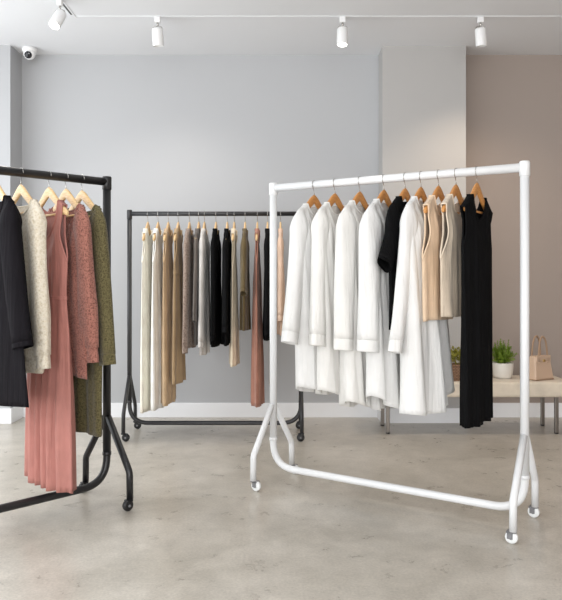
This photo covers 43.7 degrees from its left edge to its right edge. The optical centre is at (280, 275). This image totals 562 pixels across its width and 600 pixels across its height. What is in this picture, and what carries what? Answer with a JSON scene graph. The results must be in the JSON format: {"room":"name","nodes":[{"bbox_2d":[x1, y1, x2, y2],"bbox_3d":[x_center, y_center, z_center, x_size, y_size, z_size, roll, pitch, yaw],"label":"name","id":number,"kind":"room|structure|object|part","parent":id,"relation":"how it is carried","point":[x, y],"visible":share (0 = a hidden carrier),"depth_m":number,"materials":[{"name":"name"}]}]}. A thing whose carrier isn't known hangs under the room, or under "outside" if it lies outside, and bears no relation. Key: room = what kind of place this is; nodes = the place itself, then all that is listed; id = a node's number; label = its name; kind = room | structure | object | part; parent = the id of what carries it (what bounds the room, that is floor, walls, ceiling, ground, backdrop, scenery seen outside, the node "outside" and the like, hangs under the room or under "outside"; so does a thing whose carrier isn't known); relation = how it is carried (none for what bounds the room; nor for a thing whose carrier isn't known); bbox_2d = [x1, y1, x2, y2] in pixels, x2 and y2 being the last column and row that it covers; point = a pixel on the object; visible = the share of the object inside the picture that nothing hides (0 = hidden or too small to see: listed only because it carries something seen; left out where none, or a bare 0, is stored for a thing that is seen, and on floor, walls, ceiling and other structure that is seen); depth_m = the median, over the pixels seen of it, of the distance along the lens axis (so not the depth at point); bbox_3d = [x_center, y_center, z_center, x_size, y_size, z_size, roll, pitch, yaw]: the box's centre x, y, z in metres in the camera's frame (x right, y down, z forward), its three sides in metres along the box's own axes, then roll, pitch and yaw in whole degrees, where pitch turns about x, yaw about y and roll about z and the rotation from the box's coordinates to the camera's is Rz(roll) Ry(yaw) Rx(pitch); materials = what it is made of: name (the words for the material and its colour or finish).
{"room":"clothing store","nodes":[
{"label":"clothing store","id":0,"kind":"room"},
{"bbox_2d":[0,45,21,408],"bbox_3d":[-2.530,-0.325,5.577,0.840,2.950,0.245,0,0,0],"label":"wall","id":1,"kind":"structure","parent":0,"point":[10,58],"depth_m":5.46,"materials":[{"name":"grey paint"}]},
{"bbox_2d":[0,418,561,599],"bbox_3d":[0.075,1.200,0.350,6.250,0.100,10.900,0,0,0],"label":"floor","id":2,"kind":"structure","parent":0,"point":[196,527],"depth_m":3.32,"materials":[{"name":"concrete"}]},
{"bbox_2d":[0,166,132,512],"bbox_3d":[-1.363,0.320,3.105,0.462,1.661,1.398,0,0,44],"label":"rail","id":3,"kind":"object","parent":2,"relation":"on","point":[108,426],"visible":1,"depth_m":3.51,"materials":[{"name":"black"}]},
{"bbox_2d":[0,186,5,199],"bbox_3d":[-1.295,-0.394,3.180,0.367,0.225,0.018,0,0,44],"label":"hanger","id":4,"kind":"object","parent":3,"relation":"hanging from","point":[2,193],"visible":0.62,"depth_m":3.13,"materials":[{"name":"brown wood"}]},
{"bbox_2d":[0,195,33,406],"bbox_3d":[-1.304,0.129,3.180,0.683,0.972,0.124,0,0,44],"label":"dress","id":5,"kind":"object","parent":4,"relation":"hanging from","point":[15,324],"visible":1,"depth_m":3.01,"materials":[{"name":"black fabric"}]},
{"bbox_2d":[12,168,31,213],"bbox_3d":[-1.212,-0.394,3.264,0.367,0.225,0.018,0,0,44],"label":"hanger","id":6,"kind":"object","parent":3,"relation":"hanging from","point":[21,190],"visible":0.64,"depth_m":3.25,"materials":[{"name":"brown wood"}]},
{"bbox_3d":[-1.212,-0.355,3.264,0.367,0.148,0.018,0,0,44],"label":"shoulder arm","id":7,"kind":"part","parent":6,"relation":"part of","materials":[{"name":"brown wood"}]},
{"bbox_2d":[17,199,50,373],"bbox_3d":[-1.221,0.046,3.272,0.550,0.790,0.104,0,0,43],"label":"cardigan","id":8,"kind":"object","parent":6,"relation":"hanging from","point":[34,221],"visible":0.47,"depth_m":3.11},
{"bbox_2d":[39,171,68,216],"bbox_3d":[-1.115,-0.394,3.364,0.367,0.225,0.018,0,0,44],"label":"hanger","id":9,"kind":"object","parent":3,"relation":"hanging from","point":[49,193],"visible":0.75,"depth_m":3.34,"materials":[{"name":"brown wood"}]},
{"bbox_2d":[24,200,76,493],"bbox_3d":[-1.114,0.322,3.365,0.465,1.359,0.148,0,0,44],"label":"dress","id":10,"kind":"object","parent":9,"relation":"hanging from","point":[50,424],"visible":0.68,"depth_m":3.26,"materials":[{"name":"fabric"}]},
{"bbox_3d":[-1.006,-0.197,3.256,0.054,0.277,0.036,0,0,44],"label":"armhole trim","id":11,"kind":"part","parent":10,"relation":"part of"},
{"bbox_3d":[-1.115,-0.355,3.364,0.367,0.148,0.018,0,0,44],"label":"shoulder arm","id":12,"kind":"part","parent":9,"relation":"part of","materials":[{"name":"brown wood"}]},
{"bbox_2d":[53,173,77,216],"bbox_3d":[-1.053,-0.394,3.427,0.367,0.225,0.018,0,0,44],"label":"hanger","id":13,"kind":"object","parent":3,"relation":"hanging from","point":[66,194],"visible":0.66,"depth_m":3.40,"materials":[{"name":"brown wood"}]},
{"bbox_3d":[-1.053,-0.355,3.427,0.367,0.148,0.018,0,0,44],"label":"shoulder arm","id":14,"kind":"part","parent":13,"relation":"part of","materials":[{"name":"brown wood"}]},
{"bbox_2d":[48,203,98,378],"bbox_3d":[-1.065,0.071,3.439,0.545,0.830,0.107,0,0,44],"label":"sweater","id":15,"kind":"object","parent":13,"relation":"hanging from","point":[82,304],"visible":0.48,"depth_m":3.29,"materials":[{"name":"fabric"}]},
{"bbox_2d":[68,175,94,216],"bbox_3d":[-0.992,-0.394,3.489,0.367,0.225,0.018,0,0,44],"label":"hanger","id":16,"kind":"object","parent":3,"relation":"hanging from","point":[82,195],"visible":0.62,"depth_m":3.47,"materials":[{"name":"brown wood"}]},
{"bbox_3d":[-0.992,-0.355,3.489,0.367,0.148,0.018,0,0,44],"label":"shoulder arm","id":17,"kind":"part","parent":16,"relation":"part of","materials":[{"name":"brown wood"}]},
{"bbox_2d":[68,204,115,436],"bbox_3d":[-0.995,0.211,3.490,0.589,1.120,0.100,0,0,43],"label":"dress","id":18,"kind":"object","parent":16,"relation":"hanging from","point":[87,392],"visible":0.35,"depth_m":3.35,"materials":[{"name":"fabric"}]},
{"bbox_3d":[-0.974,0.902,3.669,0.228,0.386,0.033,0,0,44],"label":"leg","id":19,"kind":"part","parent":3,"relation":"part of","materials":[{"name":"black"}]},
{"bbox_3d":[-0.812,0.902,3.511,0.228,0.386,0.033,0,0,44],"label":"leg","id":20,"kind":"part","parent":3,"relation":"part of","materials":[{"name":"black"}]},
{"bbox_2d":[121,210,304,441],"bbox_3d":[-0.475,0.336,5.065,1.279,1.629,0.441,0,0,0],"label":"rail","id":21,"kind":"object","parent":2,"relation":"on","point":[129,395],"visible":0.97,"depth_m":5.05,"materials":[{"name":"grey"}]},
{"bbox_3d":[-1.095,0.904,4.954,0.026,0.384,0.214,0,0,0],"label":"leg","id":22,"kind":"part","parent":21,"relation":"part of","materials":[{"name":"grey"}]},
{"bbox_3d":[-1.095,0.904,5.166,0.026,0.384,0.214,0,0,0],"label":"leg","id":23,"kind":"part","parent":21,"relation":"part of","materials":[{"name":"grey"}]},
{"bbox_2d":[142,211,150,240],"bbox_3d":[-0.962,-0.358,5.060,0.018,0.225,0.367,0,0,0],"label":"hanger","id":24,"kind":"object","parent":21,"relation":"hanging from","point":[147,223],"visible":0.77,"depth_m":5.04,"materials":[{"name":"brown wood"}]},
{"bbox_2d":[140,228,152,412],"bbox_3d":[-0.963,0.310,5.060,0.103,1.294,0.422,0,0,0],"label":"dress","id":25,"kind":"object","parent":24,"relation":"hanging from","point":[147,252],"visible":0.75,"depth_m":4.91,"materials":[{"name":"beige fabric"}]},
{"bbox_3d":[-0.962,-0.195,4.893,0.032,0.226,0.073,0,0,0],"label":"armhole trim","id":26,"kind":"part","parent":25,"relation":"part of","materials":[{"name":"beige fabric"}]},
{"bbox_3d":[-0.962,-0.319,5.060,0.018,0.148,0.367,0,0,0],"label":"shoulder arm","id":27,"kind":"part","parent":24,"relation":"part of","materials":[{"name":"brown wood"}]},
{"bbox_2d":[153,213,160,240],"bbox_3d":[-0.888,-0.358,5.060,0.018,0.225,0.367,0,0,0],"label":"hanger","id":28,"kind":"object","parent":21,"relation":"hanging from","point":[158,224],"visible":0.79,"depth_m":5.03,"materials":[{"name":"brown wood"}]},
{"bbox_2d":[150,228,163,410],"bbox_3d":[-0.891,0.302,5.060,0.113,1.280,0.424,0,0,0],"label":"dress","id":29,"kind":"object","parent":28,"relation":"hanging from","point":[157,257],"visible":0.73,"depth_m":4.91,"materials":[{"name":"white fabric"}]},
{"bbox_3d":[-0.887,-0.195,4.893,0.032,0.226,0.073,0,0,0],"label":"armhole trim","id":30,"kind":"part","parent":29,"relation":"part of","materials":[{"name":"white fabric"}]},
{"bbox_3d":[-0.888,-0.319,5.060,0.018,0.148,0.367,0,0,0],"label":"shoulder arm","id":31,"kind":"part","parent":28,"relation":"part of","materials":[{"name":"brown wood"}]},
{"bbox_2d":[163,218,170,240],"bbox_3d":[-0.814,-0.358,5.060,0.018,0.225,0.367,0,0,0],"label":"hanger","id":32,"kind":"object","parent":21,"relation":"hanging from","point":[168,223],"visible":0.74,"depth_m":5.03,"materials":[{"name":"brown wood"}]},
{"bbox_2d":[161,228,175,406],"bbox_3d":[-0.814,0.284,5.060,0.104,1.245,0.423,0,0,0],"label":"dress","id":33,"kind":"object","parent":32,"relation":"hanging from","point":[168,391],"visible":0.8,"depth_m":4.92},
{"bbox_3d":[-0.814,-0.194,4.890,0.032,0.223,0.068,0,0,0],"label":"armhole trim","id":34,"kind":"part","parent":33,"relation":"part of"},
{"bbox_2d":[173,219,180,240],"bbox_3d":[-0.742,-0.358,5.060,0.018,0.225,0.367,0,0,0],"label":"hanger","id":35,"kind":"object","parent":21,"relation":"hanging from","point":[178,224],"visible":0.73,"depth_m":5.02,"materials":[{"name":"brown wood"}]},
{"bbox_2d":[171,228,185,384],"bbox_3d":[-0.747,0.209,5.060,0.117,1.095,0.424,0,0,0],"label":"dress","id":36,"kind":"object","parent":35,"relation":"hanging from","point":[178,363],"visible":0.92,"depth_m":4.92,"materials":[{"name":"fabric"}]},
{"bbox_3d":[-0.742,-0.194,4.899,0.032,0.223,0.054,0,0,0],"label":"armhole trim","id":37,"kind":"part","parent":36,"relation":"part of","materials":[{"name":"fabric"}]},
{"bbox_2d":[187,211,191,235],"bbox_3d":[-0.661,-0.358,5.060,0.018,0.225,0.367,0,0,0],"label":"hanger","id":38,"kind":"object","parent":21,"relation":"hanging from","point":[189,223],"visible":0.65,"depth_m":5.06,"materials":[{"name":"brown wood"}]},
{"bbox_2d":[182,228,195,353],"bbox_3d":[-0.658,0.101,5.058,0.083,0.878,0.567,0,0,0],"label":"cardigan","id":39,"kind":"object","parent":38,"relation":"hanging from","point":[188,243],"visible":0.87,"depth_m":4.87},
{"bbox_2d":[231,219,235,240],"bbox_3d":[-0.338,-0.358,5.060,0.018,0.225,0.367,0,0,0],"label":"hanger","id":40,"kind":"object","parent":21,"relation":"hanging from","point":[234,225],"visible":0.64,"depth_m":4.99,"materials":[{"name":"brown wood"}]},
{"bbox_2d":[229,228,239,366],"bbox_3d":[-0.336,0.149,5.060,0.068,0.975,0.362,0,0,3],"label":"dress","id":41,"kind":"object","parent":40,"relation":"hanging from","point":[234,352],"visible":0.94,"depth_m":4.94,"materials":[{"name":"fabric"}]},
{"bbox_3d":[-0.337,-0.174,4.920,0.032,0.263,0.057,0,0,0],"label":"armhole trim","id":42,"kind":"part","parent":41,"relation":"part of","materials":[{"name":"fabric"}]},
{"bbox_2d":[255,211,258,240],"bbox_3d":[-0.171,-0.358,5.060,0.018,0.225,0.367,0,0,0],"label":"hanger","id":43,"kind":"object","parent":21,"relation":"hanging from","point":[257,226],"visible":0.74,"depth_m":5.00,"materials":[{"name":"brown wood"}]},
{"bbox_3d":[-0.171,-0.319,5.060,0.018,0.148,0.367,0,0,0],"label":"shoulder arm","id":44,"kind":"part","parent":43,"relation":"part of","materials":[{"name":"brown wood"}]},
{"bbox_2d":[251,228,264,407],"bbox_3d":[-0.169,0.290,5.060,0.103,1.254,0.422,0,0,0],"label":"dress","id":45,"kind":"object","parent":43,"relation":"hanging from","point":[257,352],"visible":0.99,"depth_m":4.92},
{"bbox_3d":[-0.170,-0.194,4.890,0.032,0.223,0.068,0,0,0],"label":"armhole trim","id":46,"kind":"part","parent":45,"relation":"part of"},
{"bbox_3d":[0.145,0.904,4.954,0.026,0.384,0.214,0,0,0],"label":"leg","id":47,"kind":"part","parent":21,"relation":"part of","materials":[{"name":"grey"}]},
{"bbox_2d":[250,160,539,543],"bbox_3d":[0.531,0.315,3.540,1.414,1.670,0.430,0,0,33],"label":"clothes rack","id":48,"kind":"object","parent":2,"relation":"on","point":[525,461],"visible":1,"depth_m":3.34,"materials":[{"name":"white"}]},
{"bbox_3d":[-0.100,0.903,3.822,0.033,0.385,0.212,0,0,33],"label":"leg","id":49,"kind":"part","parent":48,"relation":"part of","materials":[{"name":"white"}]},
{"bbox_3d":[0.014,0.903,3.998,0.033,0.385,0.212,0,0,33],"label":"leg","id":50,"kind":"part","parent":48,"relation":"part of","materials":[{"name":"white"}]},
{"bbox_2d":[307,180,321,208],"bbox_3d":[0.179,-0.403,3.765,0.018,0.225,0.367,0,0,33],"label":"hanger","id":51,"kind":"object","parent":48,"relation":"hanging from","point":[313,200],"visible":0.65,"depth_m":3.75,"materials":[{"name":"brown wood"}]},
{"bbox_2d":[281,203,317,391],"bbox_3d":[0.195,0.120,3.721,0.198,1.007,0.614,0,0,33],"label":"dress","id":52,"kind":"object","parent":51,"relation":"hanging from","point":[295,326],"visible":0.4,"depth_m":3.58,"materials":[{"name":"white fabric"}]},
{"bbox_3d":[0.179,-0.364,3.765,0.018,0.148,0.367,0,0,33],"label":"shoulder arm","id":53,"kind":"part","parent":51,"relation":"part of","materials":[{"name":"brown wood"}]},
{"bbox_2d":[327,178,343,211],"bbox_3d":[0.285,-0.403,3.696,0.018,0.225,0.367,0,0,33],"label":"hanger","id":54,"kind":"object","parent":48,"relation":"hanging from","point":[334,198],"visible":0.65,"depth_m":3.69,"materials":[{"name":"brown wood"}]},
{"bbox_2d":[309,202,345,394],"bbox_3d":[0.319,0.121,3.670,0.208,1.009,0.572,0,0,33],"label":"dress","id":55,"kind":"object","parent":54,"relation":"hanging from","point":[323,225],"visible":0.54,"depth_m":3.51,"materials":[{"name":"fabric"}]},
{"bbox_3d":[0.285,-0.364,3.696,0.018,0.148,0.367,0,0,33],"label":"shoulder arm","id":56,"kind":"part","parent":54,"relation":"part of","materials":[{"name":"brown wood"}]},
{"bbox_2d":[353,176,368,210],"bbox_3d":[0.407,-0.403,3.616,0.018,0.225,0.367,0,0,33],"label":"hanger","id":57,"kind":"object","parent":48,"relation":"hanging from","point":[359,196],"visible":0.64,"depth_m":3.62,"materials":[{"name":"brown wood"}]},
{"bbox_2d":[333,200,382,407],"bbox_3d":[0.445,0.144,3.594,0.215,1.055,0.565,0,0,33],"label":"dress","id":58,"kind":"object","parent":57,"relation":"hanging from","point":[352,362],"visible":0.42,"depth_m":3.43,"materials":[{"name":"fabric"}]},
{"bbox_3d":[0.407,-0.364,3.616,0.018,0.148,0.367,0,0,33],"label":"shoulder arm","id":59,"kind":"part","parent":57,"relation":"part of","materials":[{"name":"brown wood"}]},
{"bbox_2d":[377,174,391,207],"bbox_3d":[0.521,-0.403,3.542,0.019,0.225,0.367,0,0,33],"label":"hanger","id":60,"kind":"object","parent":48,"relation":"hanging from","point":[383,195],"visible":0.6,"depth_m":3.53,"materials":[{"name":"brown wood"}]},
{"bbox_2d":[357,199,399,410],"bbox_3d":[0.558,0.148,3.527,0.207,1.062,0.569,0,0,33],"label":"dress","id":61,"kind":"object","parent":60,"relation":"hanging from","point":[373,332],"visible":0.51,"depth_m":3.35,"materials":[{"name":"white fabric"}]},
{"bbox_3d":[0.521,-0.364,3.542,0.018,0.148,0.367,0,0,33],"label":"shoulder arm","id":62,"kind":"part","parent":60,"relation":"part of","materials":[{"name":"brown wood"}]},
{"bbox_2d":[399,174,410,201],"bbox_3d":[0.617,-0.403,3.479,0.018,0.225,0.367,0,0,33],"label":"hanger","id":63,"kind":"object","parent":48,"relation":"hanging from","point":[404,193],"visible":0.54,"depth_m":3.46,"materials":[{"name":"brown wood"}]},
{"bbox_2d":[377,196,406,329],"bbox_3d":[0.616,-0.064,3.475,0.085,0.652,0.576,0,0,33],"label":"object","id":64,"kind":"object","parent":63,"relation":"hanging from","point":[388,254],"visible":0.32,"depth_m":3.32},
{"bbox_3d":[0.617,-0.364,3.479,0.018,0.148,0.367,0,0,33],"label":"shoulder arm","id":65,"kind":"part","parent":63,"relation":"part of","materials":[{"name":"brown wood"}]},
{"bbox_2d":[414,171,426,202],"bbox_3d":[0.687,-0.403,3.433,0.018,0.225,0.367,0,0,33],"label":"hanger","id":66,"kind":"object","parent":48,"relation":"hanging from","point":[420,193],"visible":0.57,"depth_m":3.42,"materials":[{"name":"brown wood"}]},
{"bbox_3d":[0.687,-0.364,3.433,0.018,0.148,0.367,0,0,33],"label":"shoulder arm","id":67,"kind":"part","parent":66,"relation":"part of","materials":[{"name":"brown wood"}]},
{"bbox_2d":[388,196,454,415],"bbox_3d":[0.707,0.137,3.404,0.234,1.041,0.565,0,0,29],"label":"dress","id":68,"kind":"object","parent":66,"relation":"hanging from","point":[426,373],"visible":0.73,"depth_m":3.26,"materials":[{"name":"white fabric"}]},
{"bbox_2d":[423,170,444,214],"bbox_3d":[0.762,-0.403,3.384,0.018,0.225,0.367,0,0,33],"label":"hanger","id":69,"kind":"object","parent":48,"relation":"hanging from","point":[438,192],"visible":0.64,"depth_m":3.37,"materials":[{"name":"brown wood"}]},
{"bbox_3d":[0.762,-0.364,3.384,0.018,0.148,0.367,0,0,33],"label":"shoulder arm","id":70,"kind":"part","parent":69,"relation":"part of","materials":[{"name":"brown wood"}]},
{"bbox_2d":[421,195,452,321],"bbox_3d":[0.762,-0.085,3.384,0.095,0.594,0.427,0,0,33],"label":"sleeveless top","id":71,"kind":"object","parent":69,"relation":"hanging from","point":[431,296],"visible":0.55,"depth_m":3.27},
{"bbox_3d":[0.666,-0.201,3.235,0.035,0.268,0.072,0,0,33],"label":"armhole trim","id":72,"kind":"part","parent":71,"relation":"part of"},
{"bbox_2d":[441,168,463,213],"bbox_3d":[0.834,-0.403,3.337,0.018,0.225,0.367,0,0,33],"label":"hanger","id":73,"kind":"object","parent":48,"relation":"hanging from","point":[455,191],"visible":0.62,"depth_m":3.32,"materials":[{"name":"brown wood"}]},
{"bbox_2d":[440,194,464,316],"bbox_3d":[0.833,-0.095,3.338,0.084,0.575,0.427,0,0,33],"label":"sleeveless top","id":74,"kind":"object","parent":73,"relation":"hanging from","point":[450,249],"visible":0.72,"depth_m":3.23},
{"bbox_3d":[0.739,-0.201,3.187,0.035,0.268,0.072,0,0,33],"label":"armhole trim","id":75,"kind":"part","parent":74,"relation":"part of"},
{"bbox_3d":[0.834,-0.364,3.337,0.018,0.148,0.367,0,0,33],"label":"shoulder arm","id":76,"kind":"part","parent":73,"relation":"part of","materials":[{"name":"brown wood"}]},
{"bbox_2d":[463,166,484,213],"bbox_3d":[0.919,-0.403,3.282,0.018,0.225,0.367,0,0,33],"label":"hanger","id":77,"kind":"object","parent":48,"relation":"hanging from","point":[476,190],"visible":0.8,"depth_m":3.28,"materials":[{"name":"brown wood"}]},
{"bbox_3d":[0.919,-0.364,3.282,0.018,0.148,0.367,0,0,33],"label":"shoulder arm","id":78,"kind":"part","parent":77,"relation":"part of","materials":[{"name":"brown wood"}]},
{"bbox_2d":[460,194,492,428],"bbox_3d":[0.917,0.155,3.283,0.109,1.063,0.417,0,0,33],"label":"dress","id":79,"kind":"object","parent":77,"relation":"hanging from","point":[476,363],"visible":0.99,"depth_m":3.18,"materials":[{"name":"fabric"}]},
{"bbox_3d":[0.815,-0.221,3.121,0.032,0.188,0.035,0,0,33],"label":"armhole trim","id":80,"kind":"part","parent":79,"relation":"part of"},
{"bbox_3d":[1.044,0.903,3.075,0.033,0.385,0.212,0,0,33],"label":"leg","id":81,"kind":"part","parent":48,"relation":"part of","materials":[{"name":"white"}]},
{"bbox_3d":[1.158,0.903,3.251,0.033,0.385,0.212,0,0,33],"label":"leg","id":82,"kind":"part","parent":48,"relation":"part of","materials":[{"name":"white"}]},
{"bbox_2d":[381,375,561,433],"bbox_3d":[1.395,0.959,5.245,1.450,0.382,0.370,0,0,0],"label":"bench","id":83,"kind":"object","parent":2,"relation":"on","point":[542,389],"visible":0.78,"depth_m":5.06,"materials":[{"name":"beige fabric"}]},
{"bbox_3d":[0.780,1.011,5.380,0.026,0.262,0.026,0,0,0],"label":"leg","id":84,"kind":"part","parent":83,"relation":"part of","materials":[{"name":"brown metal"}]},
{"bbox_3d":[0.780,1.011,5.110,0.026,0.262,0.026,0,0,0],"label":"leg","id":85,"kind":"part","parent":83,"relation":"part of","materials":[{"name":"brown metal"}]},
{"bbox_2d":[451,346,459,380],"bbox_3d":[1.316,0.640,5.173,0.196,0.255,0.168,0,0,0],"label":"potted shrub","id":86,"kind":"object","parent":83,"relation":"on","point":[455,366],"visible":0.48,"depth_m":5.12,"materials":[{"name":"green plant"}]},
{"bbox_2d":[452,363,459,380],"bbox_3d":[1.315,0.709,5.170,0.158,0.118,0.150,0,0,0],"label":"basket","id":87,"kind":"object","parent":83,"relation":"on","point":[455,366],"depth_m":5.11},
{"bbox_2d":[492,339,516,378],"bbox_3d":[1.676,0.618,5.250,0.210,0.300,0.221,0,0,29],"label":"potted plant","id":88,"kind":"object","parent":83,"relation":"on","point":[502,368],"visible":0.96,"depth_m":5.22,"materials":[{"name":"green plant"}]},
{"bbox_2d":[493,361,513,378],"bbox_3d":[1.668,0.709,5.270,0.160,0.118,0.160,0,0,0],"label":"pot","id":89,"kind":"object","parent":88,"relation":"attached to","point":[501,369],"depth_m":5.21,"materials":[{"name":"white ceramic"}]},
{"bbox_2d":[447,375,561,396],"bbox_3d":[1.395,0.824,5.245,1.450,0.111,0.370,0,0,0],"label":"seat cushion","id":90,"kind":"object","parent":83,"relation":"on","point":[501,387],"depth_m":5.06,"materials":[{"name":"beige fabric"}]},
{"bbox_2d":[529,335,553,380],"bbox_3d":[1.920,0.604,5.200,0.195,0.324,0.119,0,0,-28],"label":"handbag","id":91,"kind":"object","parent":83,"relation":"on","point":[540,368],"visible":0.98,"depth_m":5.16,"materials":[{"name":"beige leather"}]},
{"bbox_3d":[1.905,0.530,5.228,0.103,0.177,0.017,0,0,-28],"label":"handle","id":92,"kind":"part","parent":91,"relation":"part of","materials":[{"name":"beige leather"}]},
{"bbox_3d":[1.935,0.530,5.172,0.103,0.177,0.017,0,0,-28],"label":"handle","id":93,"kind":"part","parent":91,"relation":"part of","materials":[{"name":"beige leather"}]},
{"bbox_3d":[2.010,1.011,5.380,0.026,0.262,0.026,0,0,0],"label":"leg","id":94,"kind":"part","parent":83,"relation":"part of","materials":[{"name":"brown metal"}]},
{"bbox_3d":[2.010,1.011,5.110,0.026,0.262,0.026,0,0,0],"label":"leg","id":95,"kind":"part","parent":83,"relation":"part of","materials":[{"name":"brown metal"}]},
{"bbox_2d":[0,0,561,54],"bbox_3d":[0.075,-1.850,0.350,6.250,0.100,10.900,0,0,0],"label":"ceiling","id":96,"kind":"structure","parent":0,"point":[22,22],"depth_m":5.07,"materials":[{"name":"white paint"}]},
{"bbox_2d":[22,46,36,59],"bbox_3d":[-1.985,-1.753,5.520,0.112,0.094,0.112,0,0,0],"label":"security camera","id":97,"kind":"object","parent":96,"relation":"attached to","point":[29,52],"visible":1,"depth_m":5.48,"materials":[{"name":"white plastic"}]},
{"bbox_2d":[62,0,76,17],"bbox_3d":[-1.440,-1.798,3.439,0.036,0.005,2.878,0,0,0],"label":"track","id":98,"kind":"object","parent":96,"relation":"attached to","point":[65,6],"visible":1,"depth_m":4.74,"materials":[{"name":"metal"}]},
{"bbox_2d":[48,0,65,29],"bbox_3d":[-1.449,-1.695,4.540,0.079,0.202,0.125,0,0,21],"label":"spotlight","id":99,"kind":"object","parent":98,"relation":"attached to","point":[56,21],"visible":1,"depth_m":4.52,"materials":[{"name":"white metal"}]},
{"bbox_2d":[76,16,561,17],"bbox_3d":[0.765,-1.798,4.860,4.370,0.004,0.036,0,0,0],"label":"track","id":100,"kind":"object","parent":96,"relation":"attached to","point":[76,16],"visible":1,"depth_m":4.84,"materials":[{"name":"metal"}]},
{"bbox_2d":[152,17,163,46],"bbox_3d":[-0.856,-1.695,4.866,0.080,0.202,0.091,0,0,0],"label":"spotlight","id":101,"kind":"object","parent":100,"relation":"attached to","point":[157,32],"visible":1,"depth_m":4.84,"materials":[{"name":"white metal"}]},
{"bbox_2d":[337,17,347,47],"bbox_3d":[0.425,-1.695,4.853,0.080,0.203,0.093,0,0,0],"label":"spotlight","id":102,"kind":"object","parent":100,"relation":"attached to","point":[342,31],"visible":1,"depth_m":4.83,"materials":[{"name":"white metal"}]},
{"bbox_2d":[475,17,486,46],"bbox_3d":[1.389,-1.695,4.864,0.076,0.202,0.090,0,0,45],"label":"spotlight","id":103,"kind":"object","parent":100,"relation":"attached to","point":[480,33],"visible":1,"depth_m":4.84,"materials":[{"name":"white metal"}]},
{"bbox_2d":[22,55,561,402],"bbox_3d":[0.075,-0.325,5.750,6.250,2.950,0.100,0,0,0],"label":"wall","id":104,"kind":"structure","parent":0,"point":[170,132],"depth_m":5.70,"materials":[{"name":"grey paint"}]},
{"bbox_2d":[0,403,376,423],"bbox_3d":[-1.085,1.091,5.571,3.731,0.118,0.259,0,0,0],"label":"baseboard","id":105,"kind":"structure","parent":104,"relation":"attached to","point":[173,410],"depth_m":5.69,"materials":[{"name":"white paint"}]},
{"bbox_2d":[493,403,561,417],"bbox_3d":[2.281,1.091,5.693,1.638,0.118,0.014,0,0,0],"label":"baseboard","id":106,"kind":"structure","parent":104,"relation":"attached to","point":[500,410],"depth_m":5.69,"materials":[{"name":"white paint"}]},
{"bbox_2d":[379,46,465,407],"bbox_3d":[1.121,-0.325,5.590,0.653,2.950,0.220,0,0,0],"label":"wall pillar","id":107,"kind":"structure","parent":0,"point":[422,89],"depth_m":5.48,"materials":[{"name":"grey paint"}]},
{"bbox_2d":[377,408,459,422],"bbox_3d":[1.121,1.091,5.583,0.681,0.118,0.234,0,0,0],"label":"baseboard","id":108,"kind":"structure","parent":107,"relation":"attached to","point":[452,415],"depth_m":5.46,"materials":[{"name":"white paint"}]},
{"bbox_3d":[-0.059,-0.358,5.060,0.018,0.224,0.367,0,0,0],"label":"hanger","id":109,"kind":"object","parent":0,"visible":0},
{"bbox_2d":[269,342,269,384],"bbox_3d":[-0.061,0.229,5.060,0.053,1.135,0.348,0,0,0],"label":"dress","id":110,"kind":"object","parent":109,"relation":"hanging from","point":[269,342],"visible":0.02,"depth_m":5.07,"materials":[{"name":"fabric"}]},
{"bbox_3d":[-0.259,-0.358,5.060,0.018,0.224,0.367,0,0,0],"label":"hanger","id":111,"kind":"object","parent":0,"visible":0},
{"bbox_2d":[239,228,250,330],"bbox_3d":[-0.256,0.024,5.061,0.085,0.725,0.597,0,0,0],"label":"jacket","id":112,"kind":"object","parent":111,"relation":"hanging from","point":[245,315],"visible":1,"depth_m":4.88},
{"bbox_3d":[-0.594,-0.358,5.060,0.018,0.224,0.367,0,0,0],"label":"hanger","id":113,"kind":"object","parent":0,"visible":0},
{"bbox_2d":[192,228,199,344],"bbox_3d":[-0.595,0.074,5.056,0.059,0.825,0.573,0,0,-2],"label":"dress","id":114,"kind":"object","parent":113,"relation":"hanging from","point":[197,230],"visible":0.43,"depth_m":4.86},
{"bbox_3d":[-0.553,-0.358,5.060,0.018,0.224,0.367,0,0,0],"label":"hanger","id":115,"kind":"object","parent":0,"visible":0},
{"bbox_2d":[198,228,209,355],"bbox_3d":[-0.549,0.109,5.060,0.070,0.895,0.574,0,0,-1],"label":"dress","id":116,"kind":"object","parent":115,"relation":"hanging from","point":[204,244],"visible":0.99,"depth_m":4.88,"materials":[{"name":"grey fabric"}]},
{"bbox_3d":[-0.098,-0.358,5.060,0.018,0.224,0.367,0,0,0],"label":"hanger","id":117,"kind":"object","parent":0,"visible":0},
{"bbox_2d":[263,228,269,340],"bbox_3d":[-0.101,0.060,5.061,0.071,0.794,0.564,0,0,0],"label":"dress","id":118,"kind":"object","parent":117,"relation":"hanging from","point":[266,297],"visible":0.88,"depth_m":4.84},
{"bbox_3d":[-0.004,-0.358,5.060,0.018,0.224,0.367,0,0,0],"label":"hanger","id":119,"kind":"object","parent":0,"visible":0},
{"bbox_2d":[277,228,284,335],"bbox_3d":[-0.004,0.040,5.059,0.074,0.754,0.576,0,0,0],"label":"dress","id":120,"kind":"object","parent":119,"relation":"hanging from","point":[280,243],"visible":0.91,"depth_m":4.85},
{"bbox_3d":[-0.470,-0.358,5.060,0.018,0.224,0.367,0,0,0],"label":"hanger","id":121,"kind":"object","parent":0,"visible":0},
{"bbox_2d":[210,228,221,346],"bbox_3d":[-0.469,0.080,5.061,0.080,0.834,0.565,0,0,0],"label":"sweater","id":122,"kind":"object","parent":121,"relation":"hanging from","point":[215,246],"visible":0.98,"depth_m":4.87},
{"bbox_3d":[-0.388,-0.358,5.060,0.018,0.224,0.367,0,0,0],"label":"hanger","id":123,"kind":"object","parent":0,"visible":0},
{"bbox_2d":[221,228,231,345],"bbox_3d":[-0.385,0.074,5.061,0.082,0.825,0.566,0,0,0],"label":"sweater","id":124,"kind":"object","parent":123,"relation":"hanging from","point":[227,244],"visible":0.9,"depth_m":4.86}
]}

